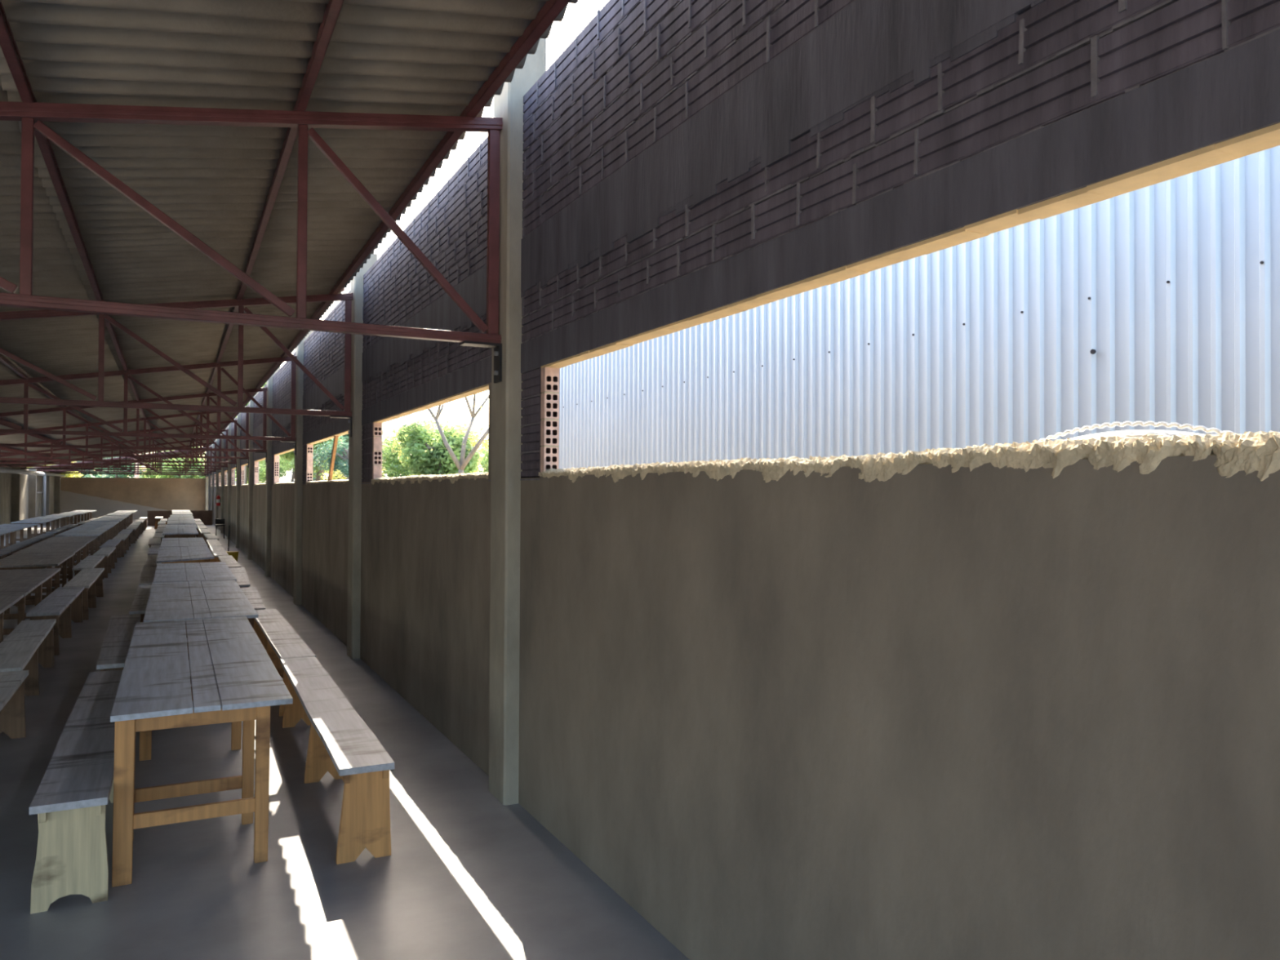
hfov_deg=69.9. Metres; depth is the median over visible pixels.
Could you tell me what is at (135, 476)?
utility pole
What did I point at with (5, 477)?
wall
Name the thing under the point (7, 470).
pipe
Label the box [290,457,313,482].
bush
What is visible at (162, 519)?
bench
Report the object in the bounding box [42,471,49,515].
concrete pillar
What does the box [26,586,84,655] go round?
bench
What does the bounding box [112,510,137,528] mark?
table
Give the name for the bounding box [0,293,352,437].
truss
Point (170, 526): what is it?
table
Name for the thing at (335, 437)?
board
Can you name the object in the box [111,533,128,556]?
bench
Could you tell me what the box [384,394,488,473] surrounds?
bare tree
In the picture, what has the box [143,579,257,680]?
table
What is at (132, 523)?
bench
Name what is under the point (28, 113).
truss
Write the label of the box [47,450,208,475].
truss
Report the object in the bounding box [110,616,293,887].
table
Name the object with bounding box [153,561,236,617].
table
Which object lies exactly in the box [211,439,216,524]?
concrete column
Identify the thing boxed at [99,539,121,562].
bench
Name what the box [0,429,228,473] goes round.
truss
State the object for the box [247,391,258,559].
concrete column
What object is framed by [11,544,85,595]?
table
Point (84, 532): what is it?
table
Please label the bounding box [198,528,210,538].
bench
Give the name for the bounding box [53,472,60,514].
concrete pillar
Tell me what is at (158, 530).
bench
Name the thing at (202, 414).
truss
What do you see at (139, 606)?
bench
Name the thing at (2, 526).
table
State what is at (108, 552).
bench
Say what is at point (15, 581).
table
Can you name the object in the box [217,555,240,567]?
bench
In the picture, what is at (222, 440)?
concrete column
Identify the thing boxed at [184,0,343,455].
roof beam
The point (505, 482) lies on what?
concrete column
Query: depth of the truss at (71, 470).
42.67 m
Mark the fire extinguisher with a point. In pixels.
(218, 500)
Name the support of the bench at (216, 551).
on the floor
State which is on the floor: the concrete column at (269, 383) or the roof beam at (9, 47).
the concrete column at (269, 383)
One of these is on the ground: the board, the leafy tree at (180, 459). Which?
the leafy tree at (180, 459)
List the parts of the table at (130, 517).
leg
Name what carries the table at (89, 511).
on the floor
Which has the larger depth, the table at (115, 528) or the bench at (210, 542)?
the table at (115, 528)
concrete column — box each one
[204,451,208,510]
[208,444,212,510]
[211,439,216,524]
[215,434,221,528]
[220,426,227,533]
[226,417,235,539]
[235,406,245,547]
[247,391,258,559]
[265,366,279,577]
[293,330,313,604]
[346,253,377,658]
[488,38,546,805]
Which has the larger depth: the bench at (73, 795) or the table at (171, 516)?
the table at (171, 516)
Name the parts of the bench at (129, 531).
seat, leg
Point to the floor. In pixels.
(468, 874)
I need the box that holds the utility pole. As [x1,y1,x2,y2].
[134,453,139,477]
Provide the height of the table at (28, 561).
0.763 m
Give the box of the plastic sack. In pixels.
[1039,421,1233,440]
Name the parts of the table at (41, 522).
leg, leg, leg, leg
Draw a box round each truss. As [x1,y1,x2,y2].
[0,101,502,382]
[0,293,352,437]
[0,355,297,455]
[0,386,267,462]
[0,406,249,467]
[0,419,237,471]
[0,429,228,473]
[0,438,221,475]
[20,441,216,476]
[36,446,212,477]
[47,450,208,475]
[57,453,205,479]
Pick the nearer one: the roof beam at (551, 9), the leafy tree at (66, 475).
the roof beam at (551, 9)
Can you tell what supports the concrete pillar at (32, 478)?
on the floor
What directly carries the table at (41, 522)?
on the floor
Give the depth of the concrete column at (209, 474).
48.42 m
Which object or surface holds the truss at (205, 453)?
attached to the concrete column at (206, 477)
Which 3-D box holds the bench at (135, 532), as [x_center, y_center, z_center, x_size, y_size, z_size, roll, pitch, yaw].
[-16.645,1.771,30.001,0.276,0.456,3.000,1,-1,-27]
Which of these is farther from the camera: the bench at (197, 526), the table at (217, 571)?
the bench at (197, 526)
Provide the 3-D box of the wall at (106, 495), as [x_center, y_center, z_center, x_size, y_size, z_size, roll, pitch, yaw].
[-29.034,1.033,52.616,7.558,2.310,0.162,1,-1,-27]
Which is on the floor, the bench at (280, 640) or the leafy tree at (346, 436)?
the bench at (280, 640)
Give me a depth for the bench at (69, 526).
30.50 m
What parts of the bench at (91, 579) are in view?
leg, seat, leg, leg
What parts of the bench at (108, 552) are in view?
seat, leg, leg, leg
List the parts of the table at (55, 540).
leg, leg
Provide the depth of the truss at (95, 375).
12.98 m
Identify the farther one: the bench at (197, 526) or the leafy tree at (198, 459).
the leafy tree at (198, 459)
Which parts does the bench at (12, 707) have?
rail, seat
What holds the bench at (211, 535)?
on the floor
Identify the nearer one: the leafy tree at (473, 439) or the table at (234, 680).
the table at (234, 680)
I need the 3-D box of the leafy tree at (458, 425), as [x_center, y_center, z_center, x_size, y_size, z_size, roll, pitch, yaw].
[-16.121,-1.992,72.907,7.930,6.088,6.892,0,-1,-14]
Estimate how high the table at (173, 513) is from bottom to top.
0.763 m
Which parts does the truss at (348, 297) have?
vertical post, vertical post, vertical post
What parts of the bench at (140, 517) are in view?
seat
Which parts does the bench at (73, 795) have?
rail, leg, seat, rail, leg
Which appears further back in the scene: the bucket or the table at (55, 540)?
the bucket
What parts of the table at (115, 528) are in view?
leg, leg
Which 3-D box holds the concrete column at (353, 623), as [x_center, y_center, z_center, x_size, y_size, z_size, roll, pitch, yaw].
[-2.915,-0.258,9.596,0.227,4.200,0.286,1,-1,-27]
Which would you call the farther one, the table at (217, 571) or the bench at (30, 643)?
the table at (217, 571)
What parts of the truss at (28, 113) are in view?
vertical post, vertical post, vertical post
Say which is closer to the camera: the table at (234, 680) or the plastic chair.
the table at (234, 680)
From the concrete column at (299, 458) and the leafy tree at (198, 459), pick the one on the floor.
the concrete column at (299, 458)
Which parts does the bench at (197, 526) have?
seat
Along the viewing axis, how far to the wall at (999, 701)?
2.67 m
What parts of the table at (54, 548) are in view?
leg, leg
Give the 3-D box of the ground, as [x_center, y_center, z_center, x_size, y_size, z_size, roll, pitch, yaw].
[-31.877,-0.568,73.553,130.000,6.374,240.000,1,-1,-27]
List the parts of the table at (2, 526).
leg, leg, leg, leg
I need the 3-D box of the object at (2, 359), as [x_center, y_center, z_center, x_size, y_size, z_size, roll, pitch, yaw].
[-14.750,-1.330,25.044,0.046,0.177,63.800,1,-1,-27]
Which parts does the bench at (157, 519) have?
leg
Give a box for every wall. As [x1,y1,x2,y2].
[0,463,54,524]
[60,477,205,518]
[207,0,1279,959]
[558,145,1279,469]
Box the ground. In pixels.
[129,468,480,484]
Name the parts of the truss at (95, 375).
vertical post, vertical post, vertical post, vertical post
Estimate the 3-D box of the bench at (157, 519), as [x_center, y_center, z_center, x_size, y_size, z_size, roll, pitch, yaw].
[-21.029,1.861,40.000,0.309,0.456,2.600,1,-1,-27]
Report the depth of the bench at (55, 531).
27.54 m
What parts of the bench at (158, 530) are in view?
seat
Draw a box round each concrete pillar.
[11,466,20,530]
[28,469,36,526]
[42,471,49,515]
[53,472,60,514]
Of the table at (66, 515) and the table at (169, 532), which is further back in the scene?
the table at (66, 515)
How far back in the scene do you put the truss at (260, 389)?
17.24 m
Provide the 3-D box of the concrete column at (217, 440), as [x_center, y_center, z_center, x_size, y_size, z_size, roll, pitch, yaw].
[-18.374,0.001,39.916,0.227,4.200,0.286,1,-1,-27]
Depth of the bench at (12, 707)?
6.35 m
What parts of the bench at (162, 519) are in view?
seat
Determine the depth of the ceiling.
5.42 m
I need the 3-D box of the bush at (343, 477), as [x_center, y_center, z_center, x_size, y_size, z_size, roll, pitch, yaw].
[-8.718,-0.101,27.809,1.958,2.086,1.337,1,-1,-27]
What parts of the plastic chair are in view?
backrest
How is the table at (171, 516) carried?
on the floor
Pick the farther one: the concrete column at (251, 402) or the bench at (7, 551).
the concrete column at (251, 402)
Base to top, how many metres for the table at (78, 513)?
0.763 m
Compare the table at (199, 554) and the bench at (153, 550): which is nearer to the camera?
the table at (199, 554)
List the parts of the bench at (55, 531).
seat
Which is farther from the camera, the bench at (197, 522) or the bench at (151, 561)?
the bench at (197, 522)
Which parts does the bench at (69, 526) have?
seat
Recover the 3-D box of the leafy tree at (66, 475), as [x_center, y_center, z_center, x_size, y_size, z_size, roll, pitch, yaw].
[-42.643,0.040,66.026,4.408,4.622,4.221,1,-1,-27]
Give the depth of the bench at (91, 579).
13.27 m
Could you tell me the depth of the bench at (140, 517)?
38.80 m
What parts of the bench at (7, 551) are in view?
rail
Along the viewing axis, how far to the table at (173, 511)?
38.40 m
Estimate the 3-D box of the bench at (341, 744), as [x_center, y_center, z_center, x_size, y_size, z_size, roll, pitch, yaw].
[-1.950,1.575,5.641,0.256,0.457,3.050,1,-1,-26]
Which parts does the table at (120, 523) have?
leg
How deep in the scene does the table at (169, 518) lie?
29.23 m
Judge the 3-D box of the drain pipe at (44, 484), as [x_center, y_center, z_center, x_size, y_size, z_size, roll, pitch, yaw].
[-29.794,0.892,46.279,0.443,2.445,8.465,1,-1,-27]
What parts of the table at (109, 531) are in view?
leg, leg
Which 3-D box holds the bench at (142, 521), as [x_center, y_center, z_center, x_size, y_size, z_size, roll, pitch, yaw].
[-19.578,1.821,35.801,0.279,0.456,3.000,1,-1,-27]
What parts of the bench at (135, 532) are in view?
seat, leg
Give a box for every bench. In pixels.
[0,545,23,559]
[0,618,56,696]
[0,670,28,738]
[9,538,40,549]
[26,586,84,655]
[29,669,123,914]
[31,533,53,542]
[45,527,67,536]
[59,524,78,530]
[62,568,104,620]
[71,555,104,579]
[76,520,90,526]
[93,546,115,577]
[96,613,140,671]
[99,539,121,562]
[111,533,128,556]
[118,528,133,546]
[126,525,138,543]
[128,522,141,536]
[128,584,151,622]
[134,519,144,533]
[138,516,147,530]
[138,566,156,585]
[144,555,161,567]
[147,545,159,555]
[148,537,160,547]
[153,532,164,542]
[154,516,163,528]
[155,528,165,537]
[157,521,165,524]
[157,524,166,536]
[160,518,167,524]
[195,521,204,537]
[196,524,207,537]
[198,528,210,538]
[203,533,219,544]
[205,538,222,561]
[209,546,228,562]
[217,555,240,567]
[228,567,249,587]
[240,586,265,627]
[253,608,315,715]
[280,656,394,864]
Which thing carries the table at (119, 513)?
on the floor
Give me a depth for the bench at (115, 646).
7.67 m
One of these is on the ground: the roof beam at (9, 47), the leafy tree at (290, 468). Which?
the leafy tree at (290, 468)
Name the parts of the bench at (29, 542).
rail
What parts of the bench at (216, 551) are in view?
seat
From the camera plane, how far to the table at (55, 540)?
17.19 m
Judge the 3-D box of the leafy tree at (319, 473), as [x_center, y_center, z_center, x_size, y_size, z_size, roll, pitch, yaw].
[-12.750,-1.842,36.460,3.452,4.342,2.913,0,-1,0]
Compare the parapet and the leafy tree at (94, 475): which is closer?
the parapet
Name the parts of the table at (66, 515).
leg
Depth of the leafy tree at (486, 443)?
52.34 m
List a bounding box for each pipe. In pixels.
[0,466,45,475]
[36,472,65,524]
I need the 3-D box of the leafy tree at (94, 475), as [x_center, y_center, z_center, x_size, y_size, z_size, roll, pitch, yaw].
[-48.260,-0.794,78.670,6.486,7.271,6.718,1,-1,-27]
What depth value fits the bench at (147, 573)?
13.44 m
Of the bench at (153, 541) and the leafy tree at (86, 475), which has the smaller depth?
the bench at (153, 541)
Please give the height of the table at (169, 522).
0.763 m
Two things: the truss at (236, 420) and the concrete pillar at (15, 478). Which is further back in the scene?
the concrete pillar at (15, 478)
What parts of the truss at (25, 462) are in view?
vertical post, vertical post, vertical post, vertical post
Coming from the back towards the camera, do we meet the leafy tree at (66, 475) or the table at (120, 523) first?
the leafy tree at (66, 475)
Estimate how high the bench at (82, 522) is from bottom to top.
0.456 m
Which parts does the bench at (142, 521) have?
seat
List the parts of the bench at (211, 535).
seat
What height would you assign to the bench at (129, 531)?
0.457 m
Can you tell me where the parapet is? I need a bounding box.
[146,510,212,525]
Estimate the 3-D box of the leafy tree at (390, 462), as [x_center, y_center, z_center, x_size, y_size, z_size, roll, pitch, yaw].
[-14.629,-1.017,57.403,6.379,4.691,6.688,1,-1,-27]
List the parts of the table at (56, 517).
leg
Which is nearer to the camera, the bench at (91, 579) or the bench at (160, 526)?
the bench at (91, 579)
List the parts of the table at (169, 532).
cross rail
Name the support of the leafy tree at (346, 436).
on the ground
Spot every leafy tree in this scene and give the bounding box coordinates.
[27,461,83,477]
[75,457,113,477]
[83,456,142,477]
[139,446,205,478]
[155,457,204,478]
[235,416,266,484]
[245,382,293,471]
[279,436,343,480]
[288,433,348,479]
[382,426,435,477]
[391,426,484,475]
[399,416,485,475]
[471,425,488,465]
[476,445,488,472]
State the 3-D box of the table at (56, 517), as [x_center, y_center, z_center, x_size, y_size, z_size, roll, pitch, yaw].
[-19.294,1.602,29.777,0.780,0.764,3.008,1,-1,-27]
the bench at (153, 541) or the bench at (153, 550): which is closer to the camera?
the bench at (153, 550)
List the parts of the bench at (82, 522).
seat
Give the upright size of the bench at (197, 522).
0.456 m
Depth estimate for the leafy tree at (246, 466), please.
64.36 m
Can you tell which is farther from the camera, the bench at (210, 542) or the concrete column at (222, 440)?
the concrete column at (222, 440)
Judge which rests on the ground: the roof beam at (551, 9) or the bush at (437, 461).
the bush at (437, 461)
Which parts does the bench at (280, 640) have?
leg, leg, leg, seat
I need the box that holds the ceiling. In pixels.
[0,0,578,471]
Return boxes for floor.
[0,518,688,959]
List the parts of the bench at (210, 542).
seat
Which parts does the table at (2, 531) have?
leg, leg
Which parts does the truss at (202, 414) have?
vertical post, vertical post, vertical post, vertical post, vertical post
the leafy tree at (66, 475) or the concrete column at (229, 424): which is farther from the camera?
the leafy tree at (66, 475)
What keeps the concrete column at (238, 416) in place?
on the floor
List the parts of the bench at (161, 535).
seat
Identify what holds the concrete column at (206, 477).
on the floor
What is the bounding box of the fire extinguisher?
[215,493,221,506]
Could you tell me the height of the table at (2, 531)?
0.764 m
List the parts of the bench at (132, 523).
seat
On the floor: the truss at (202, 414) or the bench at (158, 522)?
the bench at (158, 522)
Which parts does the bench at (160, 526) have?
seat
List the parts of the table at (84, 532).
leg, leg, leg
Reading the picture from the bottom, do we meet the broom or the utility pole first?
the broom
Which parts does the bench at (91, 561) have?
seat, leg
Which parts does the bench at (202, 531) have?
seat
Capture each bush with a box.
[258,456,292,483]
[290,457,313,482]
[312,435,348,478]
[320,468,385,479]
[395,420,479,475]
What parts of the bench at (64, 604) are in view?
leg, seat, leg, rail, leg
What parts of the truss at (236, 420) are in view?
vertical post, vertical post, vertical post, vertical post, vertical post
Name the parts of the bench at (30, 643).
seat, leg, leg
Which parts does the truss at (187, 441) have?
vertical post, vertical post, vertical post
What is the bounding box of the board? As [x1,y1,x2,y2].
[328,435,338,480]
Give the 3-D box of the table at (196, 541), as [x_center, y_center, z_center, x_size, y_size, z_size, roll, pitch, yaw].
[-8.383,1.513,16.786,0.720,0.763,3.063,1,-1,-27]
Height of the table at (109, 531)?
0.762 m
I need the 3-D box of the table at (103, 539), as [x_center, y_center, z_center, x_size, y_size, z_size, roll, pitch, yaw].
[-13.764,1.556,23.059,0.770,0.762,3.009,1,-1,-27]
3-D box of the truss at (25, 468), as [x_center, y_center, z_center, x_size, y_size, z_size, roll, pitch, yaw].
[-21.706,-0.941,38.217,7.309,1.505,0.100,1,-1,-27]
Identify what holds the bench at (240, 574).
on the floor
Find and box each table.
[0,524,39,547]
[0,528,22,549]
[0,552,75,613]
[0,568,60,643]
[0,594,23,613]
[10,519,55,543]
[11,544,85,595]
[28,515,66,536]
[32,536,97,574]
[44,514,77,530]
[54,528,107,567]
[58,511,88,527]
[70,524,115,560]
[71,510,97,524]
[82,521,119,544]
[90,517,124,544]
[98,515,128,533]
[105,512,132,528]
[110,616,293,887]
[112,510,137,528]
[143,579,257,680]
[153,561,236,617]
[156,546,213,563]
[160,537,208,565]
[162,528,198,537]
[165,524,197,528]
[167,520,195,537]
[168,517,195,520]
[169,515,193,517]
[172,510,191,512]
[172,512,192,515]
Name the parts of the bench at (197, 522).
seat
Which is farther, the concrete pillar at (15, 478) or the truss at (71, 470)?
the truss at (71, 470)
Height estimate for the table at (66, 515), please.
0.764 m
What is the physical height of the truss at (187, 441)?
1.505 m
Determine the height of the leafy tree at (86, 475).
4.393 m
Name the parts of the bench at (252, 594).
leg, seat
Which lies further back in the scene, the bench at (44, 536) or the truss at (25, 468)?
the truss at (25, 468)
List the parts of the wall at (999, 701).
mortar sill, mortar sill, mortar sill, mortar sill, mortar sill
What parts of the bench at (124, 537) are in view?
seat, leg, leg, leg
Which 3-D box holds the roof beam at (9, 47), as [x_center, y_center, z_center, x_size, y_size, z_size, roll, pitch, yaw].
[-13.707,-1.505,25.577,0.045,0.177,63.800,1,-1,-27]
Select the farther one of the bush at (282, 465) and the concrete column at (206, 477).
the concrete column at (206, 477)
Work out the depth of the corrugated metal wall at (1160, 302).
5.37 m
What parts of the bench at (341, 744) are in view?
leg, leg, seat, rail, leg, rail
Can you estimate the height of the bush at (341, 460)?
1.833 m
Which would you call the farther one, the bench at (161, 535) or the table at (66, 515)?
the table at (66, 515)
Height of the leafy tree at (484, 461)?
3.062 m
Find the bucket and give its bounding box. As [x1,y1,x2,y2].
[225,546,239,561]
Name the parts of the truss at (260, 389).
vertical post, vertical post, vertical post, vertical post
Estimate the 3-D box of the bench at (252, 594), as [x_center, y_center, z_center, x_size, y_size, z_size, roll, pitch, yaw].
[-4.649,1.619,10.889,0.246,0.456,2.300,1,-1,-25]
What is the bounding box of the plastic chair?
[215,519,225,538]
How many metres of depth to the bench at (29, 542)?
21.39 m
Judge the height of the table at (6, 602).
0.764 m
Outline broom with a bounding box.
[227,525,230,551]
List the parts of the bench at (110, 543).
seat, leg, leg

